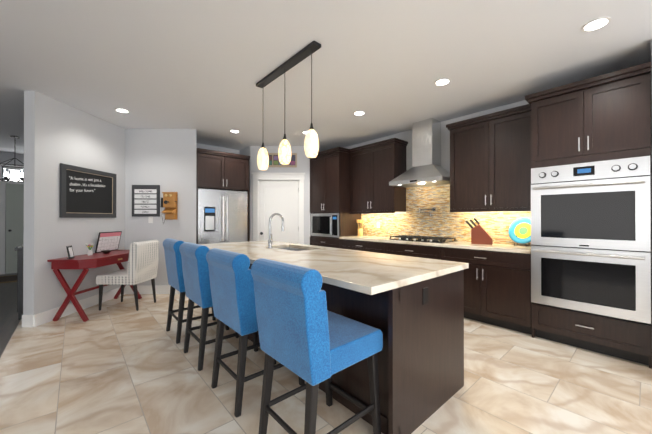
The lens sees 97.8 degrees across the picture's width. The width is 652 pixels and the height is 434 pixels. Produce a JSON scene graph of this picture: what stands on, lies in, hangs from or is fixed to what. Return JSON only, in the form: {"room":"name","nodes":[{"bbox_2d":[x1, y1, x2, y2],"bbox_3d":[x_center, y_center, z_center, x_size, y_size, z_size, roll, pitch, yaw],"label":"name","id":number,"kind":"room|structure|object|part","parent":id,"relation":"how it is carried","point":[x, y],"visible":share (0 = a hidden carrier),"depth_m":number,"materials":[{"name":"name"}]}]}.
{"room":"kitchen","nodes":[
{"label":"kitchen","id":0,"kind":"room"},
{"bbox_2d":[0,273,19,356],"bbox_3d":[-2.040,1.301,2.464,8.580,0.046,13.150,0,0,-41],"label":"floor","id":1,"kind":"structure","parent":0,"point":[9,321],"depth_m":3.86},
{"bbox_2d":[0,275,16,282],"bbox_3d":[-6.896,1.284,5.649,2.300,0.012,0.950,0,0,-41],"label":"rug","id":2,"kind":"object","parent":1,"relation":"on","point":[8,279],"depth_m":5.82,"materials":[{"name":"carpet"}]},
{"bbox_2d":[0,294,651,433],"bbox_3d":[0.517,1.275,2.231,4.750,0.004,9.420,0,0,-41],"label":"floor","id":3,"kind":"structure","parent":0,"point":[114,366],"depth_m":2.14,"materials":[{"name":"beige tile"}]},
{"bbox_2d":[15,244,22,319],"bbox_3d":[-3.947,0.827,3.845,0.280,0.905,0.700,0,0,-41],"label":"base cabinet","id":4,"kind":"object","parent":3,"relation":"on","point":[19,249],"visible":0.27,"depth_m":3.54,"materials":[{"name":"black wood"}]},
{"bbox_2d":[47,250,141,321],"bbox_3d":[-3.100,0.905,3.977,0.500,0.772,1.100,0,0,2],"label":"desk","id":5,"kind":"object","parent":3,"relation":"on","point":[85,262],"visible":0.79,"depth_m":3.50,"materials":[{"name":"red paint"}]},
{"bbox_2d":[66,245,74,258],"bbox_3d":[-3.188,0.438,3.541,0.050,0.158,0.130,0,0,-23],"label":"framed picture","id":6,"kind":"object","parent":5,"relation":"on","point":[70,252],"visible":0.95,"depth_m":3.52,"materials":[{"name":"black paint"}]},
{"bbox_2d":[85,243,93,255],"bbox_3d":[-3.198,0.437,3.846,0.095,0.162,0.100,0,0,-41],"label":"vase","id":7,"kind":"object","parent":5,"relation":"on","point":[89,252],"visible":1,"depth_m":3.83,"materials":[{"name":"white ceramic"}]},
{"bbox_2d":[101,250,110,253],"bbox_3d":[-3.128,0.498,4.049,0.120,0.042,0.120,0,0,-41],"label":"bowl","id":8,"kind":"object","parent":5,"relation":"on","point":[105,251],"visible":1,"depth_m":4.03,"materials":[{"name":"brown"}]},
{"bbox_2d":[95,231,121,252],"bbox_3d":[-3.282,0.370,4.305,0.074,0.296,0.420,0,0,2],"label":"calendar board","id":9,"kind":"object","parent":5,"relation":"on","point":[108,241],"visible":0.9,"depth_m":4.28,"materials":[{"name":"black paint"}]},
{"bbox_2d":[96,240,158,310],"bbox_3d":[-2.822,0.811,4.078,0.580,0.938,0.490,0,0,2],"label":"desk chair","id":10,"kind":"object","parent":3,"relation":"on","point":[143,260],"visible":1,"depth_m":3.90,"materials":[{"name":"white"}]},
{"bbox_2d":[163,238,228,343],"bbox_3d":[-1.453,0.758,3.189,0.579,1.037,0.480,0,0,-41],"label":"bar stool","id":11,"kind":"object","parent":3,"relation":"on","point":[173,261],"visible":0.58,"depth_m":2.94,"materials":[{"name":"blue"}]},
{"bbox_2d":[179,242,257,370],"bbox_3d":[-1.004,0.756,2.679,0.579,1.037,0.480,0,0,-41],"label":"bar stool","id":12,"kind":"object","parent":3,"relation":"on","point":[195,268],"visible":0.58,"depth_m":2.40,"materials":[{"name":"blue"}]},
{"bbox_2d":[198,189,246,243],"bbox_3d":[-2.060,0.392,5.370,0.895,1.745,0.827,0,0,-41],"label":"refrigerator","id":13,"kind":"object","parent":3,"relation":"on","point":[222,216],"visible":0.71,"depth_m":5.07,"materials":[{"name":"grey metal"}]},
{"bbox_2d":[196,148,249,243],"bbox_3d":[-2.025,0.065,5.330,0.955,2.440,0.695,0,0,-41],"label":"cabinet","id":14,"kind":"object","parent":3,"relation":"on","point":[217,170],"visible":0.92,"depth_m":5.06,"materials":[{"name":"brown wood"}]},
{"bbox_2d":[206,248,304,417],"bbox_3d":[-0.521,0.754,2.131,0.579,1.037,0.480,0,0,-41],"label":"bar stool","id":15,"kind":"object","parent":3,"relation":"on","point":[232,290],"visible":0.58,"depth_m":1.85,"materials":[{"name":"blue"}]},
{"bbox_2d":[251,258,382,433],"bbox_3d":[-0.046,0.752,1.591,0.579,1.037,0.480,0,0,-41],"label":"bar stool","id":16,"kind":"object","parent":3,"relation":"on","point":[309,338],"visible":1,"depth_m":1.41,"materials":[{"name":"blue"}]},
{"bbox_2d":[248,264,463,433],"bbox_3d":[-0.239,0.834,2.943,0.934,0.884,2.894,0,0,-41],"label":"kitchen island","id":17,"kind":"object","parent":3,"relation":"on","point":[420,354],"visible":0.29,"depth_m":1.78,"materials":[{"name":"brown wood"}]},
{"bbox_2d":[199,240,468,294],"bbox_3d":[-0.322,0.370,2.878,1.140,0.040,2.945,0,0,-41],"label":"island countertop","id":18,"kind":"structure","parent":17,"relation":"on","point":[369,273],"depth_m":2.13,"materials":[{"name":"beige stone"}]},
{"bbox_2d":[267,213,283,248],"bbox_3d":[-0.560,0.152,3.228,0.216,0.397,0.086,0,0,-41],"label":"faucet","id":19,"kind":"object","parent":18,"relation":"on","point":[270,241],"visible":1,"depth_m":3.18,"materials":[{"name":"silver metal"}]},
{"bbox_2d":[279,247,304,250],"bbox_3d":[-0.392,0.498,3.312,0.400,0.210,0.710,0,0,-41],"label":"undermount sink","id":20,"kind":"object","parent":18,"relation":"in","point":[293,249],"depth_m":3.62,"materials":[{"name":"silver metal"}]},
{"bbox_2d":[309,62,651,368],"bbox_3d":[1.390,0.001,4.293,0.715,2.560,4.634,0,0,-41],"label":"kitchen cabinets","id":21,"kind":"object","parent":3,"relation":"on","point":[496,157],"depth_m":2.86,"materials":[{"name":"brown wood"}]},
{"bbox_2d":[311,213,338,237],"bbox_3d":[0.160,0.156,5.714,0.608,0.450,0.824,0,0,-41],"label":"built-in microwave","id":22,"kind":"object","parent":21,"relation":"in","point":[325,224],"visible":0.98,"depth_m":5.50,"materials":[{"name":"grey metal"}]},
{"bbox_2d":[339,235,530,253],"bbox_3d":[1.430,0.376,4.304,0.614,0.040,2.918,0,0,-41],"label":"countertop","id":23,"kind":"structure","parent":21,"relation":"on","point":[512,248],"depth_m":3.66,"materials":[{"name":"beige stone"}]},
{"bbox_2d":[357,220,363,235],"bbox_3d":[0.653,0.204,5.408,0.129,0.309,0.128,0,0,-41],"label":"utensil holder","id":24,"kind":"object","parent":23,"relation":"on","point":[360,230],"visible":1,"depth_m":5.37,"materials":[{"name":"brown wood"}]},
{"bbox_2d":[389,235,457,242],"bbox_3d":[1.454,0.328,4.319,0.470,0.054,0.870,0,0,-41],"label":"gas cooktop","id":25,"kind":"object","parent":23,"relation":"in","point":[424,239],"visible":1,"depth_m":4.18,"materials":[{"name":"black metal"}]},
{"bbox_2d":[465,218,492,244],"bbox_3d":[2.006,0.179,3.744,0.320,0.346,0.120,0,0,34],"label":"knife block","id":26,"kind":"object","parent":23,"relation":"on","point":[480,234],"visible":1,"depth_m":3.69,"materials":[{"name":"brown wood"}]},
{"bbox_2d":[509,217,530,245],"bbox_3d":[2.393,0.177,3.468,0.161,0.346,0.324,0,0,-41],"label":"plate","id":27,"kind":"object","parent":23,"relation":"on","point":[520,230],"visible":0.88,"depth_m":3.50,"materials":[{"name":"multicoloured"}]},
{"bbox_3d":[2.632,0.193,2.858,0.683,1.415,0.828,0,0,-41],"label":"double wall oven","id":28,"kind":"part","parent":21,"relation":"part of","materials":[{"name":"silver metal"}]},
{"bbox_2d":[0,59,651,314],"bbox_3d":[-2.096,-0.101,2.420,8.730,2.750,13.150,0,0,-41],"label":"wall","id":29,"kind":"structure","parent":0,"point":[56,133],"depth_m":4.21,"materials":[{"name":"paint"}]},
{"bbox_2d":[0,164,23,274],"bbox_3d":[-6.904,0.045,6.760,1.210,2.490,0.080,0,0,-41],"label":"door frame","id":30,"kind":"structure","parent":29,"relation":"attached to","point":[2,221],"depth_m":6.40,"materials":[{"name":"white"}]},
{"bbox_2d":[5,184,23,273],"bbox_3d":[-6.909,0.263,6.765,0.946,2.043,0.095,0,0,-41],"label":"entry door","id":31,"kind":"structure","parent":29,"relation":"in","point":[14,213],"depth_m":6.53,"materials":[{"name":"grey wood"}]},
{"bbox_2d":[10,170,18,181],"bbox_3d":[-6.927,-0.945,6.790,0.946,0.266,0.010,0,0,-41],"label":"transom window","id":32,"kind":"structure","parent":29,"relation":"in","point":[14,175],"depth_m":6.56,"materials":[{"name":"white glass"}]},
{"bbox_2d":[22,314,36,326],"bbox_3d":[-3.454,1.207,3.303,0.116,0.140,0.100,0,0,-41],"label":"baseboard","id":33,"kind":"structure","parent":29,"relation":"attached to","point":[27,320],"depth_m":3.29,"materials":[{"name":"white wood"}]},
{"bbox_2d":[59,163,115,217],"bbox_3d":[-3.352,-0.335,4.060,0.030,0.690,0.900,0,0,2],"label":"frame","id":34,"kind":"object","parent":29,"relation":"attached to","point":[87,193],"visible":1,"depth_m":3.97,"materials":[{"name":"grey wood"}]},
{"bbox_2d":[37,285,179,320],"bbox_3d":[-3.123,1.211,4.417,1.873,0.140,0.751,0,0,-41],"label":"baseboard","id":35,"kind":"structure","parent":29,"relation":"attached to","point":[41,318],"depth_m":4.19,"materials":[{"name":"white wood"}]},
{"bbox_2d":[132,185,159,216],"bbox_3d":[-2.999,-0.270,4.736,0.450,0.525,0.026,0,0,-2],"label":"sign","id":36,"kind":"object","parent":29,"relation":"attached to","point":[145,200],"visible":1,"depth_m":4.73,"materials":[{"name":"grey"}]},
{"bbox_2d":[148,217,152,222],"bbox_3d":[-2.925,0.045,4.745,0.070,0.115,0.009,0,0,-2],"label":"switch plate","id":37,"kind":"object","parent":29,"relation":"attached to","point":[150,219],"visible":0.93,"depth_m":4.74,"materials":[{"name":"white plastic"}]},
{"bbox_2d":[160,192,177,221],"bbox_3d":[-2.582,-0.147,4.693,0.237,0.541,0.232,0,0,-41],"label":"phone","id":38,"kind":"object","parent":29,"relation":"attached to","point":[169,201],"visible":1,"depth_m":4.68,"materials":[{"name":"brown wood"}]},
{"bbox_2d":[251,172,304,243],"bbox_3d":[-0.976,0.189,5.904,1.096,2.195,0.170,0,0,-2],"label":"door frame","id":39,"kind":"structure","parent":29,"relation":"attached to","point":[258,177],"depth_m":5.84,"materials":[{"name":"white wood"}]},
{"bbox_2d":[259,181,298,243],"bbox_3d":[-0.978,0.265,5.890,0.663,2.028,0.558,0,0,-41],"label":"pantry door","id":40,"kind":"structure","parent":29,"relation":"in","point":[281,198],"depth_m":5.89,"materials":[{"name":"white wood"}]},
{"bbox_2d":[268,153,296,166],"bbox_3d":[-0.974,-1.169,5.849,0.750,0.290,0.027,0,0,-2],"label":"picture frame","id":41,"kind":"object","parent":29,"relation":"attached to","point":[274,161],"visible":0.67,"depth_m":5.84,"materials":[{"name":"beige wood"}]},
{"bbox_2d":[389,118,449,187],"bbox_3d":[1.473,-0.981,4.341,0.506,0.975,0.870,0,0,-41],"label":"range hood","id":42,"kind":"object","parent":29,"relation":"attached to","point":[426,169],"visible":0.98,"depth_m":4.29,"materials":[{"name":"silver metal"}]},
{"bbox_2d":[361,184,530,244],"bbox_3d":[1.666,-0.101,4.514,0.014,0.914,2.918,0,0,-41],"label":"tile backsplash","id":43,"kind":"structure","parent":29,"relation":"attached to","point":[442,221],"depth_m":4.45,"materials":[{"name":"tile"}]},
{"bbox_2d":[419,208,435,216],"bbox_3d":[1.606,-0.073,4.522,0.062,0.150,0.262,0,0,-41],"label":"pot filler","id":44,"kind":"object","parent":43,"relation":"attached to","point":[433,209],"visible":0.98,"depth_m":4.47,"materials":[{"name":"silver metal"}]},
{"bbox_2d":[0,0,651,153],"bbox_3d":[-2.040,-1.526,2.475,8.580,0.100,13.150,0,0,-41],"label":"ceiling","id":45,"kind":"structure","parent":0,"point":[202,68],"depth_m":2.67,"materials":[{"name":"paint"}]},
{"bbox_2d":[0,136,23,182],"bbox_3d":[-5.662,-1.058,5.179,0.354,0.815,0.354,0,0,-41],"label":"chandelier","id":46,"kind":"object","parent":45,"relation":"hanging from","point":[6,172],"visible":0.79,"depth_m":5.14,"materials":[{"name":"white glass"}]},
{"bbox_2d":[115,108,129,112],"bbox_3d":[-2.815,-1.467,3.930,0.168,0.005,0.168,0,0,40],"label":"recessed light","id":47,"kind":"object","parent":45,"relation":"in","point":[116,109],"depth_m":3.91,"materials":[{"name":"white plastic"}]},
{"bbox_2d":[256,41,320,169],"bbox_3d":[-0.408,-0.992,2.784,0.128,0.964,1.020,0,0,-41],"label":"pendant light","id":48,"kind":"object","parent":45,"relation":"hanging from","point":[311,144],"visible":1,"depth_m":2.72,"materials":[{"name":"white glass"}]},
{"bbox_2d":[353,111,364,115],"bbox_3d":[0.471,-1.467,4.026,0.168,0.005,0.168,0,0,40],"label":"recessed light","id":49,"kind":"object","parent":45,"relation":"in","point":[358,113],"depth_m":4.03,"materials":[{"name":"white"}]},
{"bbox_2d":[434,78,450,85],"bbox_3d":[1.270,-1.470,3.104,0.168,0.005,0.168,0,0,40],"label":"recessed light","id":50,"kind":"object","parent":45,"relation":"in","point":[444,81],"depth_m":3.10,"materials":[{"name":"white"}]},
{"bbox_2d":[581,17,610,31],"bbox_3d":[2.069,-1.474,2.182,0.168,0.005,0.168,0,0,40],"label":"recessed light","id":51,"kind":"object","parent":45,"relation":"in","point":[596,24],"depth_m":2.17,"materials":[{"name":"white"}]}
]}

